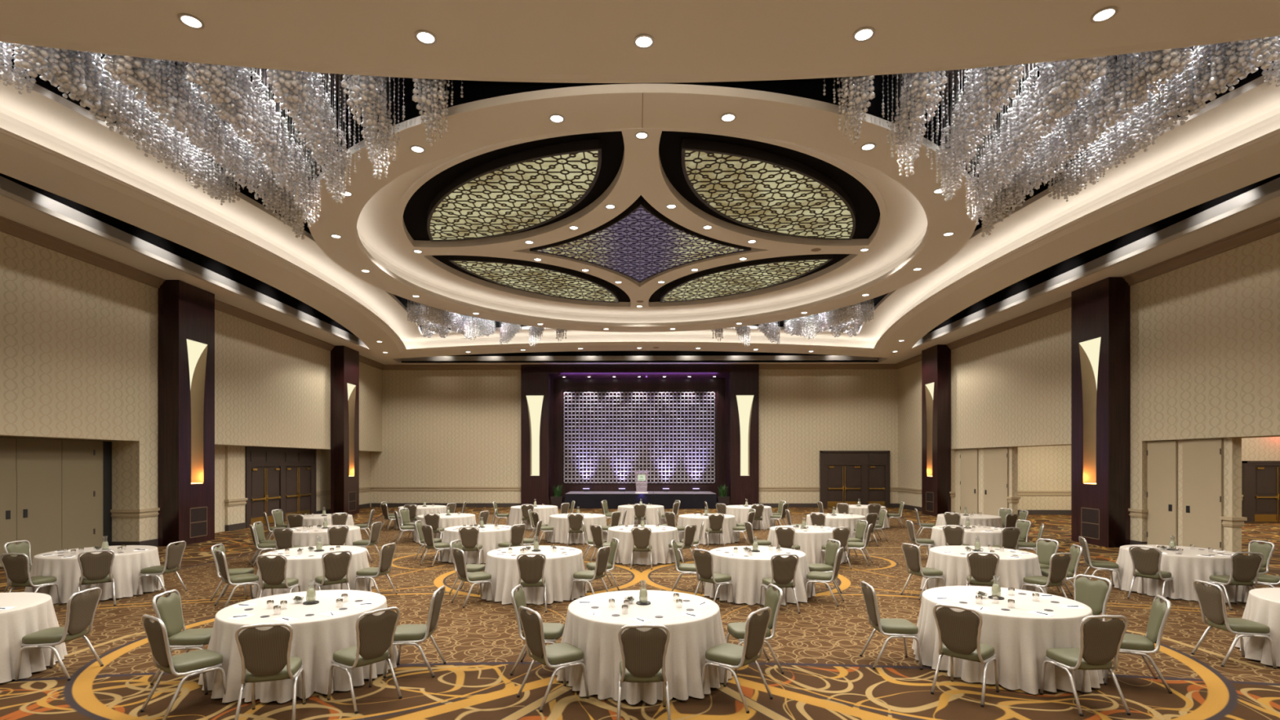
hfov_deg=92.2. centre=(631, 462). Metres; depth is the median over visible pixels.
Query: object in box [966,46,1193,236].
crystal chandelier
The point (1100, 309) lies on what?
column
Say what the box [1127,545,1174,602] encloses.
banquet chair
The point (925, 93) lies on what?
crystal chandelier
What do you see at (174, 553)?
banquet chair
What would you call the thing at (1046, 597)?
notepad
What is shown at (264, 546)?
banquet chair
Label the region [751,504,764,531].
banquet chair
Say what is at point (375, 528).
banquet chair
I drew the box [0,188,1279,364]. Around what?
trim
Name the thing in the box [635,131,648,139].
recessed light
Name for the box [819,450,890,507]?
door
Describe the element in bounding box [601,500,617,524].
banquet chair
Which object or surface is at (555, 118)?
recessed light
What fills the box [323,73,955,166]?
trim
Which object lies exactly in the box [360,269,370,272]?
recessed light
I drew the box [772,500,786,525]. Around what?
banquet chair
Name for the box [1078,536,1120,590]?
banquet chair
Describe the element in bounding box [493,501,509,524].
banquet chair
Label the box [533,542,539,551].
carafe
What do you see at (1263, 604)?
banquet table
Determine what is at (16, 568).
banquet chair
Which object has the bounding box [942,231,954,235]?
recessed light
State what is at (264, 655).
banquet chair
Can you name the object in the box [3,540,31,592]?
banquet chair
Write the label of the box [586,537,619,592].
banquet chair
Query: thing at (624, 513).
banquet chair
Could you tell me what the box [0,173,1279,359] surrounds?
trim
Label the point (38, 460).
door
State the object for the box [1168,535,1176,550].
carafe
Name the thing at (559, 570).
banquet table
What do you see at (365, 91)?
crystal chandelier
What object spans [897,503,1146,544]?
baseboard
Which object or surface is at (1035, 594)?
tumbler
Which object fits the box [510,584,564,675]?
banquet chair
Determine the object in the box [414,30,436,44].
recessed light
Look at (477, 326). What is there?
crystal chandelier
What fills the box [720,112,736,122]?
recessed light
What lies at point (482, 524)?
carafe
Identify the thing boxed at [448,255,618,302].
backlit leaf
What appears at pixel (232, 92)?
crystal chandelier
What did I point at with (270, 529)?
banquet chair
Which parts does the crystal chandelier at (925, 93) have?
mounting plate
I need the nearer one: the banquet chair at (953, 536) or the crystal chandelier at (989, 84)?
the crystal chandelier at (989, 84)
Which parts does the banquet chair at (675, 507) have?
backrest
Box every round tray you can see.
[302,600,319,604]
[635,600,650,605]
[987,595,1004,599]
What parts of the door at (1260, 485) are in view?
kick plate, vertical rod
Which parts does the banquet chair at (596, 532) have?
leg, backrest, frame, seat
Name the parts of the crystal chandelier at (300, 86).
mounting plate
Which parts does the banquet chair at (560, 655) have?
leg, backrest, frame, leg, seat, leg, leg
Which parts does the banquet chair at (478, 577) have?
leg, backrest, frame, leg, seat, leg, leg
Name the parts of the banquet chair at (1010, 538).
seat, frame, backrest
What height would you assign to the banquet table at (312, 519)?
0.752 m
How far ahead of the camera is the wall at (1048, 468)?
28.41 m
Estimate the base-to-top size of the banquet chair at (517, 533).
0.956 m
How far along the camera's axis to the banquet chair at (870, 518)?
17.70 m
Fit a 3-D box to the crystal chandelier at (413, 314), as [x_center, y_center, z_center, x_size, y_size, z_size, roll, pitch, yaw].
[-7.965,-6.128,24.797,0.889,1.745,4.370,0,0,1]
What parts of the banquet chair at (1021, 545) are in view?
seat, backrest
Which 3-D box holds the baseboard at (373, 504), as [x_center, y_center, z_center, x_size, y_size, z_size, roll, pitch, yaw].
[0.131,2.290,33.200,28.300,0.220,0.260,0,0,1]
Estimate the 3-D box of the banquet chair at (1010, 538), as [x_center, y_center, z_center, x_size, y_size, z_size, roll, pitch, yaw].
[8.495,1.922,14.072,0.500,0.956,0.581,0,0,-5]
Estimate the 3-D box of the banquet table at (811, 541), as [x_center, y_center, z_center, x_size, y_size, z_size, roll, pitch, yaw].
[4.303,2.010,15.279,2.072,0.752,2.018,0,0,37]
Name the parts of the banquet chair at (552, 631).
backrest, frame, seat, leg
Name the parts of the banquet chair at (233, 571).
frame, backrest, seat, leg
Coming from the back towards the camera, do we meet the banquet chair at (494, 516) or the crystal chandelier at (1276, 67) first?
the banquet chair at (494, 516)
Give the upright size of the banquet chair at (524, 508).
0.956 m
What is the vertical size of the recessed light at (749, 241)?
0.014 m
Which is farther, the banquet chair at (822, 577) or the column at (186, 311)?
the column at (186, 311)
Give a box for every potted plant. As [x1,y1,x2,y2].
[550,484,564,508]
[714,484,729,506]
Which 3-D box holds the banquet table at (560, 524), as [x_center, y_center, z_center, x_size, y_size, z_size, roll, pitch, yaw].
[-1.657,2.010,19.044,2.018,0.752,2.072,0,0,-40]
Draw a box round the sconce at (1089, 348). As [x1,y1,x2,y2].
[1078,337,1101,484]
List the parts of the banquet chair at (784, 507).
seat, frame, backrest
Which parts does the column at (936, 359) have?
vent frame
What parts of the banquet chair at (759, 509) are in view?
backrest, frame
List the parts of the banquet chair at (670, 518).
backrest, seat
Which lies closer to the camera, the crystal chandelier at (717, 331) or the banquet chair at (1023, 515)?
the banquet chair at (1023, 515)
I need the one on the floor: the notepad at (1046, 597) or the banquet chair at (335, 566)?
the banquet chair at (335, 566)
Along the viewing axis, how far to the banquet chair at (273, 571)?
9.76 m
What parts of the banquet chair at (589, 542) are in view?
frame, seat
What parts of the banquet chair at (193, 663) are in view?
leg, backrest, frame, seat, leg, leg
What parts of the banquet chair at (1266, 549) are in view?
backrest, seat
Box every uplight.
[582,488,590,491]
[617,488,625,491]
[662,488,669,491]
[692,488,699,491]
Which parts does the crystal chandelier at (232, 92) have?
mounting plate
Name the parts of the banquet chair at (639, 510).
backrest, seat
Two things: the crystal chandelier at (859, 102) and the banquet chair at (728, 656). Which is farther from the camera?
the crystal chandelier at (859, 102)
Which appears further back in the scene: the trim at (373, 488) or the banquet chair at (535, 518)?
the trim at (373, 488)
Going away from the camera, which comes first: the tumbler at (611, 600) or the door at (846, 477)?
the tumbler at (611, 600)
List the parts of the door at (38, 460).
flush pull, door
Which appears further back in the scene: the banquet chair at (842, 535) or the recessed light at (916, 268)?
the recessed light at (916, 268)
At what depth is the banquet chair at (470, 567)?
11.30 m
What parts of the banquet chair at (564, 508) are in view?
backrest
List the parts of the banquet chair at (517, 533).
seat, backrest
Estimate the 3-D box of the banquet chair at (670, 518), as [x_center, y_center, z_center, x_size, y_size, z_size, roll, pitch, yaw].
[1.337,1.922,18.262,0.581,0.956,0.500,0,0,-38]
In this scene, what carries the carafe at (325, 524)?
on the round tray
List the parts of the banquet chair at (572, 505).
backrest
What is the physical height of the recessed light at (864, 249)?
0.014 m
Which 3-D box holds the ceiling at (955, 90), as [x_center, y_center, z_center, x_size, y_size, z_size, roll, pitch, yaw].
[0.248,-7.050,16.948,30.400,0.100,39.100,0,0,1]
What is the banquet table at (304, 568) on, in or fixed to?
on the floor
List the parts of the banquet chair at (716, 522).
seat, frame, backrest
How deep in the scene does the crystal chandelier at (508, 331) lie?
24.60 m
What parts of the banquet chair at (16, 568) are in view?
backrest, frame, seat, leg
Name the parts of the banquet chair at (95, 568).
seat, backrest, frame, leg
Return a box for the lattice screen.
[564,391,715,483]
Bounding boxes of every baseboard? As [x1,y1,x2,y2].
[111,502,369,546]
[371,502,897,507]
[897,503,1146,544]
[1017,510,1071,515]
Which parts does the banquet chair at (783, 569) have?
leg, seat, frame, backrest, leg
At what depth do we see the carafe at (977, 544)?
11.34 m
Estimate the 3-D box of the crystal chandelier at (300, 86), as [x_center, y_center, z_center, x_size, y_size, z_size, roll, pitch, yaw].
[-4.941,-5.823,10.291,0.872,2.353,2.591,0,0,1]
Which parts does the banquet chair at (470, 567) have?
backrest, frame, seat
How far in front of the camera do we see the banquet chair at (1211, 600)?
7.35 m
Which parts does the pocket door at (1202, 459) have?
flush pull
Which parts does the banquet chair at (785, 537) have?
backrest, seat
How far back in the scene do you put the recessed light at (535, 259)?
18.32 m
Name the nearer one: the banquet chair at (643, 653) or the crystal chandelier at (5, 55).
the banquet chair at (643, 653)
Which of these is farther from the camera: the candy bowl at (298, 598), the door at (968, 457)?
the door at (968, 457)
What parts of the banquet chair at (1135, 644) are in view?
leg, seat, frame, backrest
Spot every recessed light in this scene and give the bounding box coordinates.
[177,13,204,29]
[330,234,342,238]
[340,191,352,196]
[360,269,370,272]
[409,145,425,153]
[413,249,422,253]
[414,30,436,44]
[524,240,533,244]
[533,257,542,261]
[548,114,564,123]
[568,226,578,230]
[581,268,589,271]
[604,204,615,208]
[633,34,654,48]
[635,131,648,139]
[666,204,676,208]
[702,225,712,229]
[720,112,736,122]
[738,257,746,260]
[746,240,756,243]
[852,26,875,42]
[859,248,869,251]
[860,142,875,151]
[912,267,922,271]
[933,187,944,194]
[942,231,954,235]
[1090,6,1118,23]
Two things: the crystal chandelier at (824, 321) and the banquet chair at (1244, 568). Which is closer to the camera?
the banquet chair at (1244, 568)
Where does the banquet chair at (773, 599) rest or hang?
on the floor
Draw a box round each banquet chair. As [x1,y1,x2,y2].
[0,552,61,604]
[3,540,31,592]
[14,586,103,681]
[77,549,115,605]
[136,540,186,596]
[140,614,228,719]
[150,589,213,684]
[210,543,253,600]
[214,549,260,608]
[234,622,306,719]
[249,524,278,567]
[252,521,275,562]
[255,554,300,597]
[263,511,286,540]
[271,509,288,539]
[272,527,303,550]
[286,514,303,528]
[313,550,351,590]
[322,525,349,546]
[327,606,401,714]
[331,512,347,524]
[352,521,382,562]
[353,509,374,537]
[353,542,396,594]
[380,503,401,531]
[381,501,395,526]
[382,585,445,677]
[394,511,416,543]
[398,507,415,538]
[403,504,417,520]
[414,520,441,559]
[420,524,453,567]
[422,513,444,546]
[446,502,456,513]
[448,539,485,595]
[451,547,494,608]
[458,526,484,564]
[461,501,466,513]
[478,511,489,524]
[486,508,496,524]
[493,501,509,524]
[497,524,526,548]
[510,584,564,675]
[516,553,546,613]
[516,605,588,712]
[520,504,534,531]
[520,520,542,546]
[528,509,547,541]
[531,511,555,543]
[559,500,575,514]
[560,502,569,514]
[566,513,584,546]
[569,546,611,601]
[582,520,604,560]
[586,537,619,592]
[589,524,620,564]
[600,501,611,520]
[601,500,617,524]
[601,511,621,542]
[608,509,626,525]
[616,624,671,719]
[630,526,653,569]
[633,503,646,524]
[657,509,666,525]
[661,502,679,524]
[664,511,684,534]
[666,524,697,564]
[668,500,679,520]
[671,538,703,594]
[680,520,704,560]
[692,548,734,604]
[702,606,773,713]
[704,501,708,513]
[704,513,724,547]
[715,503,726,514]
[725,583,783,675]
[731,511,755,545]
[736,508,755,539]
[744,521,771,546]
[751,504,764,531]
[759,553,799,613]
[768,502,788,528]
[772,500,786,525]
[774,526,800,551]
[785,509,801,524]
[804,546,844,606]
[808,538,841,592]
[809,512,825,526]
[817,501,823,513]
[819,527,851,568]
[836,502,848,514]
[844,523,872,565]
[848,519,868,559]
[852,513,879,546]
[859,581,922,670]
[865,503,881,531]
[873,509,887,541]
[887,501,904,528]
[900,542,945,599]
[906,520,934,555]
[914,508,935,538]
[930,603,999,706]
[942,524,969,546]
[943,511,960,524]
[965,551,999,586]
[991,527,1021,550]
[998,507,1012,528]
[1003,510,1028,542]
[1004,513,1018,529]
[1015,519,1031,551]
[1017,523,1044,552]
[1021,552,1072,598]
[1035,537,1060,591]
[1040,544,1082,596]
[1040,614,1130,716]
[1073,573,1111,621]
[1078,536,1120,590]
[1103,595,1172,693]
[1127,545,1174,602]
[1191,579,1276,669]
[1206,551,1263,610]
[1241,573,1279,603]
[1248,540,1275,587]
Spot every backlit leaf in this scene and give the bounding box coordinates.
[426,138,601,241]
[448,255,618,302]
[660,253,832,302]
[681,138,855,239]
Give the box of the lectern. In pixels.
[635,474,648,493]
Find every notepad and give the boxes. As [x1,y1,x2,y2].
[0,606,15,609]
[227,613,253,619]
[232,603,256,608]
[273,616,297,622]
[320,611,342,617]
[353,601,377,607]
[575,600,596,605]
[586,611,601,616]
[628,617,650,623]
[679,612,702,617]
[693,601,712,606]
[932,596,953,600]
[973,605,989,611]
[1027,610,1054,617]
[1039,594,1054,598]
[1058,604,1085,608]
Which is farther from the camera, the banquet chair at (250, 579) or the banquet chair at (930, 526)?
the banquet chair at (930, 526)
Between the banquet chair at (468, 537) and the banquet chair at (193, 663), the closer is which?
the banquet chair at (193, 663)
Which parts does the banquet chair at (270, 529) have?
backrest, frame, seat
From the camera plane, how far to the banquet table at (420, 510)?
22.30 m
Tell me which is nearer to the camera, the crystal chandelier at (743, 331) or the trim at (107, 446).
the trim at (107, 446)
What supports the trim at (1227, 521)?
attached to the wall at (1205, 334)
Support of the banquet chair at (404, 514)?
on the floor
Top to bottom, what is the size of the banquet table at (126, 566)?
0.752 m
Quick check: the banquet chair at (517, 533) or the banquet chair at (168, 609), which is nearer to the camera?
the banquet chair at (168, 609)
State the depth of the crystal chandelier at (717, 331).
25.54 m
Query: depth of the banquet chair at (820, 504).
22.92 m
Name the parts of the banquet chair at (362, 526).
seat, frame, backrest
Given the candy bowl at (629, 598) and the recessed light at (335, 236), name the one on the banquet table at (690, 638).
the candy bowl at (629, 598)
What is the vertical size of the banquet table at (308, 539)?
0.752 m
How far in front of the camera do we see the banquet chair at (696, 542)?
15.03 m
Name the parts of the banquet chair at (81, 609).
leg, leg, seat, frame, backrest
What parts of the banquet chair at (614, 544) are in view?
seat, frame, backrest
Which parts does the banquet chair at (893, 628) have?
backrest, frame, seat, leg, leg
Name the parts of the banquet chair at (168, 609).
backrest, frame, seat, leg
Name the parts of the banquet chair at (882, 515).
seat, frame, backrest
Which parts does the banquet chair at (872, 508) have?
backrest, frame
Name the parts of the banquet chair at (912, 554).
backrest, frame, seat, leg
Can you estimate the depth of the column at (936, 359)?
27.43 m
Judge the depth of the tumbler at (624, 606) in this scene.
6.65 m
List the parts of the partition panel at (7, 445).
flush pull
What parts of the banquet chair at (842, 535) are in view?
leg, seat, frame, backrest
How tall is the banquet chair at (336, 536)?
0.956 m
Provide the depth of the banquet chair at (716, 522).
17.53 m
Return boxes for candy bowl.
[292,595,304,603]
[624,595,635,604]
[976,591,987,598]
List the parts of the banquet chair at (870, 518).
frame, backrest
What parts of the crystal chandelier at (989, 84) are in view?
mounting plate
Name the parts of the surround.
sconce glass, niche frame, sconce glass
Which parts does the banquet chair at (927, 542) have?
backrest, frame, seat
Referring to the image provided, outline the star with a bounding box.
[529,196,751,283]
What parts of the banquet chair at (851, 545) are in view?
leg, seat, frame, leg, backrest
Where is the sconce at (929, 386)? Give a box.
[924,382,933,476]
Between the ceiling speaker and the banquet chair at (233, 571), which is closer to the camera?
the banquet chair at (233, 571)
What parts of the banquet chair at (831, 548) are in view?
seat, backrest, frame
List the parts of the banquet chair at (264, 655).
leg, backrest, frame, seat, leg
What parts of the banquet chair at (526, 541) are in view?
seat, backrest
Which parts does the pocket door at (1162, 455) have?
flush pull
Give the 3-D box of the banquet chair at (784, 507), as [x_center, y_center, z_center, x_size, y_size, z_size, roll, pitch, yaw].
[5.328,1.922,22.266,0.581,0.956,0.500,0,0,37]
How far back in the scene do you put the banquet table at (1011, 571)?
10.78 m
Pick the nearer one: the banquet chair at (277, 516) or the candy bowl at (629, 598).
the candy bowl at (629, 598)
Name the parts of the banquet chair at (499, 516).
backrest, frame, seat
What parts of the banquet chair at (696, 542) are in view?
seat, frame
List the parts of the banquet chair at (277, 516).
frame, backrest, seat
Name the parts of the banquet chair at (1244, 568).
seat, frame, leg, backrest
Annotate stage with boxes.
[564,491,716,508]
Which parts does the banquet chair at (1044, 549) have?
seat, backrest, frame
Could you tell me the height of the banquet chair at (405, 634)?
0.956 m
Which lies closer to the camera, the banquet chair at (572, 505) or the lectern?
the banquet chair at (572, 505)
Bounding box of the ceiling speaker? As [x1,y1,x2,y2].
[810,248,821,251]
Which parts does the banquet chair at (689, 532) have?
leg, seat, frame, backrest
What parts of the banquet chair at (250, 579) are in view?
leg, backrest, leg, frame, seat, leg, leg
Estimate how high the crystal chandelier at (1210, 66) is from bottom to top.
1.745 m
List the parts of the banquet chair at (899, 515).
seat, frame, backrest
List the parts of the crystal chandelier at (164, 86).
mounting plate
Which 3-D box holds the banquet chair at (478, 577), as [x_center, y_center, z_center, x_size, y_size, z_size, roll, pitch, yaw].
[-2.717,1.922,10.558,0.581,0.956,0.500,0,0,-39]
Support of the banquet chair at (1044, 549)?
on the floor
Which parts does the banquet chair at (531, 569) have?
backrest, frame, seat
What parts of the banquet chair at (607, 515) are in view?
seat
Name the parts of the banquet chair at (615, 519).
seat, frame, backrest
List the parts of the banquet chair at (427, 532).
leg, backrest, frame, leg, seat, leg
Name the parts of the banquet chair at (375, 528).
seat, frame, backrest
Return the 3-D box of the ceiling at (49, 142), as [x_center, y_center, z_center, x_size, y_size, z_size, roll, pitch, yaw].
[0.255,-5.485,17.598,26.526,0.670,26.526,0,0,1]
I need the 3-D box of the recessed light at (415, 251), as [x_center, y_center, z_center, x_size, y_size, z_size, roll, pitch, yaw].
[-6.115,-6.046,17.642,0.256,0.014,0.256,0,0,1]
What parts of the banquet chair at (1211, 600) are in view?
backrest, frame, seat, leg, leg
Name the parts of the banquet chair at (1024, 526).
seat, backrest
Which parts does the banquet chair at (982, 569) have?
seat, backrest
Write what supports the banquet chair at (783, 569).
on the floor
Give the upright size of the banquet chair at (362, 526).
0.956 m
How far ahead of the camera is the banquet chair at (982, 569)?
10.03 m
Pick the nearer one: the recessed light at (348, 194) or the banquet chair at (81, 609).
the banquet chair at (81, 609)
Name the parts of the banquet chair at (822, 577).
leg, leg, seat, frame, leg, backrest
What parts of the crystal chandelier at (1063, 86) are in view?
mounting plate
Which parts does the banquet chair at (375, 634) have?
leg, leg, seat, frame, leg, backrest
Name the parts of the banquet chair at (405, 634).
leg, leg, seat, frame, backrest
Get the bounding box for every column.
[158,280,214,546]
[330,345,359,515]
[921,344,951,516]
[1071,276,1129,547]
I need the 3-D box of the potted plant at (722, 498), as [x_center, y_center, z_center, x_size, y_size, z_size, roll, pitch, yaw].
[4.822,1.746,32.452,0.890,1.308,0.921,0,0,35]
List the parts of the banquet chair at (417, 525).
frame, backrest, seat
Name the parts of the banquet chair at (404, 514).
frame, backrest, seat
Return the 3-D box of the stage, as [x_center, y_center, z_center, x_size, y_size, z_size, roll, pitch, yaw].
[0.493,2.007,33.386,7.924,0.785,2.622,0,0,1]
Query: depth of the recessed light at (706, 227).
15.84 m
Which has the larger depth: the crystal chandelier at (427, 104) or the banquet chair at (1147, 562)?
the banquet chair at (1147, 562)
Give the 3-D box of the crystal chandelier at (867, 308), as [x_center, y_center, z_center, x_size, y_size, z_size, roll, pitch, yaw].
[8.617,-6.128,24.631,0.889,1.745,4.370,0,0,1]
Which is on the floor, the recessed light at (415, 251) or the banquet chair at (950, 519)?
the banquet chair at (950, 519)
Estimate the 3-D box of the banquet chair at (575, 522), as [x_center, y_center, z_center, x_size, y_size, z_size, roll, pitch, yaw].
[-1.602,1.922,17.853,0.500,0.956,0.581,0,0,-2]
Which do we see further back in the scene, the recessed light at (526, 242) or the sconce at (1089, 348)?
the sconce at (1089, 348)
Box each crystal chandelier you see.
[0,41,41,94]
[8,42,247,205]
[102,53,318,239]
[185,62,339,227]
[266,68,360,204]
[341,74,404,179]
[406,299,449,337]
[412,78,462,146]
[419,303,471,335]
[421,305,433,337]
[463,316,495,339]
[499,322,520,344]
[528,325,546,346]
[555,328,567,341]
[711,328,723,341]
[732,325,751,346]
[758,320,780,343]
[783,315,816,338]
[807,302,861,335]
[822,75,875,144]
[830,299,874,337]
[846,324,858,337]
[881,71,947,177]
[911,64,1024,201]
[948,56,1107,225]
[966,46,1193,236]
[1041,35,1279,201]
[1256,40,1279,87]
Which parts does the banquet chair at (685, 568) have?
backrest, frame, seat, leg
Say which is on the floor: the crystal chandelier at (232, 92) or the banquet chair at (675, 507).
the banquet chair at (675, 507)
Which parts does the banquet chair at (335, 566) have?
seat, backrest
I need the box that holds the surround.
[520,364,759,505]
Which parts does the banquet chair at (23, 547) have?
frame, backrest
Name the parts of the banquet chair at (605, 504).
backrest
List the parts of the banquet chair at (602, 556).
leg, seat, frame, backrest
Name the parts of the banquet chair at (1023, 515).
frame, backrest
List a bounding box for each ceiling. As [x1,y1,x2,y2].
[0,0,1279,359]
[103,53,1131,304]
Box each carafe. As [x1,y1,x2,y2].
[101,537,108,550]
[306,580,315,603]
[315,536,322,551]
[323,521,327,527]
[480,519,484,527]
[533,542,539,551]
[639,580,647,604]
[640,520,644,527]
[752,538,758,551]
[801,521,805,527]
[964,520,969,527]
[973,538,981,551]
[991,576,1001,597]
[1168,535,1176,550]
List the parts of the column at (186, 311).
vent frame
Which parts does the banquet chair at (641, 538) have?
leg, backrest, frame, seat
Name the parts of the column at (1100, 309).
vent frame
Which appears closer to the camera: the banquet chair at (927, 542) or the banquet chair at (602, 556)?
the banquet chair at (602, 556)
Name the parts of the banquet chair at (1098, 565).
backrest, frame, seat, leg, leg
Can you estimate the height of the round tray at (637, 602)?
0.014 m
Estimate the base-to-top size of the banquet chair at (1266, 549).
0.956 m
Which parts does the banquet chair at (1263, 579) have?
leg, seat, frame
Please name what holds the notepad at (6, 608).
on the banquet table at (33, 612)
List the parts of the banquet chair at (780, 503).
backrest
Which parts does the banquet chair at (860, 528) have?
seat, backrest, frame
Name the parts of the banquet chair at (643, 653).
seat, backrest, frame, leg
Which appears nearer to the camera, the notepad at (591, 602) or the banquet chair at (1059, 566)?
the notepad at (591, 602)
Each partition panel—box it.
[0,437,16,567]
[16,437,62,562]
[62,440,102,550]
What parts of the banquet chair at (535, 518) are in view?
backrest, frame, seat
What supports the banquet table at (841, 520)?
on the floor
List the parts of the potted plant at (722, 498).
planter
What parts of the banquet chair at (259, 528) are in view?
frame, backrest, seat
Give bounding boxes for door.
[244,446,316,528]
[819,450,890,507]
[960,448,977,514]
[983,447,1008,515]
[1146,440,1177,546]
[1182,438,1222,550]
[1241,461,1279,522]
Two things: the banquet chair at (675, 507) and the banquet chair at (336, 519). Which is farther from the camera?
the banquet chair at (675, 507)
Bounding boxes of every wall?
[0,231,382,541]
[369,368,897,506]
[897,231,1279,552]
[1017,436,1279,510]
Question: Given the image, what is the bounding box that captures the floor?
[0,506,1279,719]
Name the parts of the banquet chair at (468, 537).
backrest, frame, seat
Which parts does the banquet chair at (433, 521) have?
backrest, frame, seat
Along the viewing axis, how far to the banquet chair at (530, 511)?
18.90 m
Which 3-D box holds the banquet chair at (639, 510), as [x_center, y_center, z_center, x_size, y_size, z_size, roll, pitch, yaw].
[0.314,1.922,21.983,0.500,0.956,0.581,0,0,1]
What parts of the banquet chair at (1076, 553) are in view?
seat, backrest, frame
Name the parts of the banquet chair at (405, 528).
backrest, frame, seat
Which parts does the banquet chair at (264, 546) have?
backrest, leg, leg, frame, seat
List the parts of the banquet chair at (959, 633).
leg, leg, backrest, frame, seat, leg, leg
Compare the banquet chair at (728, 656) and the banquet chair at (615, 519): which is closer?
the banquet chair at (728, 656)
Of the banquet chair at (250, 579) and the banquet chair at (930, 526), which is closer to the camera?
the banquet chair at (250, 579)
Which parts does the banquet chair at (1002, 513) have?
backrest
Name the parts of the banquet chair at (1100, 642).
leg, seat, leg, frame, backrest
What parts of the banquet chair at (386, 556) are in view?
leg, leg, seat, frame, backrest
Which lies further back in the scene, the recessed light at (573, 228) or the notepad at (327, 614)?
the recessed light at (573, 228)
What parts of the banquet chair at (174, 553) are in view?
leg, leg, seat, frame, backrest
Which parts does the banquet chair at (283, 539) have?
backrest, frame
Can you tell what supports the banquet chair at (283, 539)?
on the floor
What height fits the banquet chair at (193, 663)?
0.956 m
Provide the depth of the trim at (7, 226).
17.22 m
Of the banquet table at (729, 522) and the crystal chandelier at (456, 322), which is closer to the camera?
the banquet table at (729, 522)
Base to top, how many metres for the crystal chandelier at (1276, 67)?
1.567 m
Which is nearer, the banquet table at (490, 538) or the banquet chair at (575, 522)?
the banquet table at (490, 538)
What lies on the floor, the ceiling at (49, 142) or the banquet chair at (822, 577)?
the banquet chair at (822, 577)
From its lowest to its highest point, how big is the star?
0.200 m
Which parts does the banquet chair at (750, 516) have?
seat, frame, backrest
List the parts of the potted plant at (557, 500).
planter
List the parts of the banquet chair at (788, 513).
backrest, frame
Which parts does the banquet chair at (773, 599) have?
leg, leg, seat, frame, backrest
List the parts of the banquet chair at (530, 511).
frame, backrest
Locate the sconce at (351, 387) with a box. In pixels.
[346,382,355,476]
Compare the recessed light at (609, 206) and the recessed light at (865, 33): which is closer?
the recessed light at (865, 33)
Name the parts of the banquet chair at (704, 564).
leg, backrest, frame, leg, seat, leg, leg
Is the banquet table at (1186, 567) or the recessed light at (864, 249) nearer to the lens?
the banquet table at (1186, 567)
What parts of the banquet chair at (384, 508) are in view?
backrest, frame, seat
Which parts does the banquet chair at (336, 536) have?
backrest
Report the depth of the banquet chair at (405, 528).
18.41 m
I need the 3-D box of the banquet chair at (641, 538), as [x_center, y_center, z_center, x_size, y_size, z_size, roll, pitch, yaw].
[0.245,1.922,14.133,0.500,0.956,0.581,0,0,5]
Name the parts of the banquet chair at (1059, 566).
leg, seat, backrest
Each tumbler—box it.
[266,600,274,604]
[273,604,280,608]
[280,600,287,604]
[336,598,342,602]
[341,593,347,597]
[608,598,614,602]
[621,604,627,608]
[623,600,630,603]
[675,599,682,602]
[975,595,982,599]
[991,595,998,598]
[1007,599,1014,603]
[1032,592,1039,596]
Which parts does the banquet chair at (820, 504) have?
backrest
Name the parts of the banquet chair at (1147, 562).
leg, backrest, frame, seat, leg, leg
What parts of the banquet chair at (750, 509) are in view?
seat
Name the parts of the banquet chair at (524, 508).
backrest, frame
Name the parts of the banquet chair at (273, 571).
backrest, seat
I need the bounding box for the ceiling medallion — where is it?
[396,128,886,307]
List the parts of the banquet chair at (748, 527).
backrest, seat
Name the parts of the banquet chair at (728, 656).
leg, leg, seat, leg, frame, backrest, leg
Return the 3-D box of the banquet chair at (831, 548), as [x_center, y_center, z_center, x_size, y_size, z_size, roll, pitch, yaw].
[3.545,1.922,11.522,0.581,0.956,0.500,0,0,-13]
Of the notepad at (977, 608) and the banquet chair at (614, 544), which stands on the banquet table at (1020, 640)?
the notepad at (977, 608)
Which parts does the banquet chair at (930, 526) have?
backrest, frame, seat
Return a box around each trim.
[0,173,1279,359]
[0,175,1279,363]
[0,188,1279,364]
[0,215,1279,369]
[1,42,1274,331]
[102,441,111,546]
[110,486,370,517]
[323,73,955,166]
[370,486,897,491]
[403,130,879,302]
[641,93,643,128]
[897,486,1247,526]
[1017,490,1243,500]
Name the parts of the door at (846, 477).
kick plate, kick plate, kick plate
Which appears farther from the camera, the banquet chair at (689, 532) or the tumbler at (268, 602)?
the banquet chair at (689, 532)
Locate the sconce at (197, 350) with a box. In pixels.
[186,338,208,484]
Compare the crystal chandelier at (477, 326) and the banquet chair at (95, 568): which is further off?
the crystal chandelier at (477, 326)
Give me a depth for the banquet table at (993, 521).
18.26 m
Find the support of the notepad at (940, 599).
on the banquet table at (1020, 640)
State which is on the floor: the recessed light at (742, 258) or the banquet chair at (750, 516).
the banquet chair at (750, 516)
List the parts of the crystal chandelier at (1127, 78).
mounting plate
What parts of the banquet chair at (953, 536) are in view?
backrest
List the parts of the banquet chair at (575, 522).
backrest, frame, seat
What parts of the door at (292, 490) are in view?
kick plate, vertical rod, vertical rod, kick plate, kick plate, vertical rod, vertical rod, kick plate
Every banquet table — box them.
[0,591,67,683]
[24,545,164,604]
[197,589,397,702]
[252,545,373,598]
[282,524,361,546]
[287,513,354,528]
[394,505,446,528]
[413,513,476,542]
[437,524,511,564]
[481,545,588,604]
[507,505,558,529]
[544,513,608,543]
[555,590,732,704]
[606,524,683,564]
[617,504,666,525]
[676,513,739,544]
[703,546,815,604]
[726,505,775,528]
[767,524,848,564]
[805,513,871,542]
[835,504,889,528]
[911,586,1105,694]
[920,545,1046,593]
[926,524,1015,555]
[935,513,1002,528]
[1110,544,1252,603]
[1235,587,1279,666]
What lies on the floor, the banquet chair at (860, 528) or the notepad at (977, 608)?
the banquet chair at (860, 528)
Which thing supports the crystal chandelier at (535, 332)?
hanging from the ceiling at (955, 90)
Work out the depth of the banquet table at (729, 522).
18.24 m

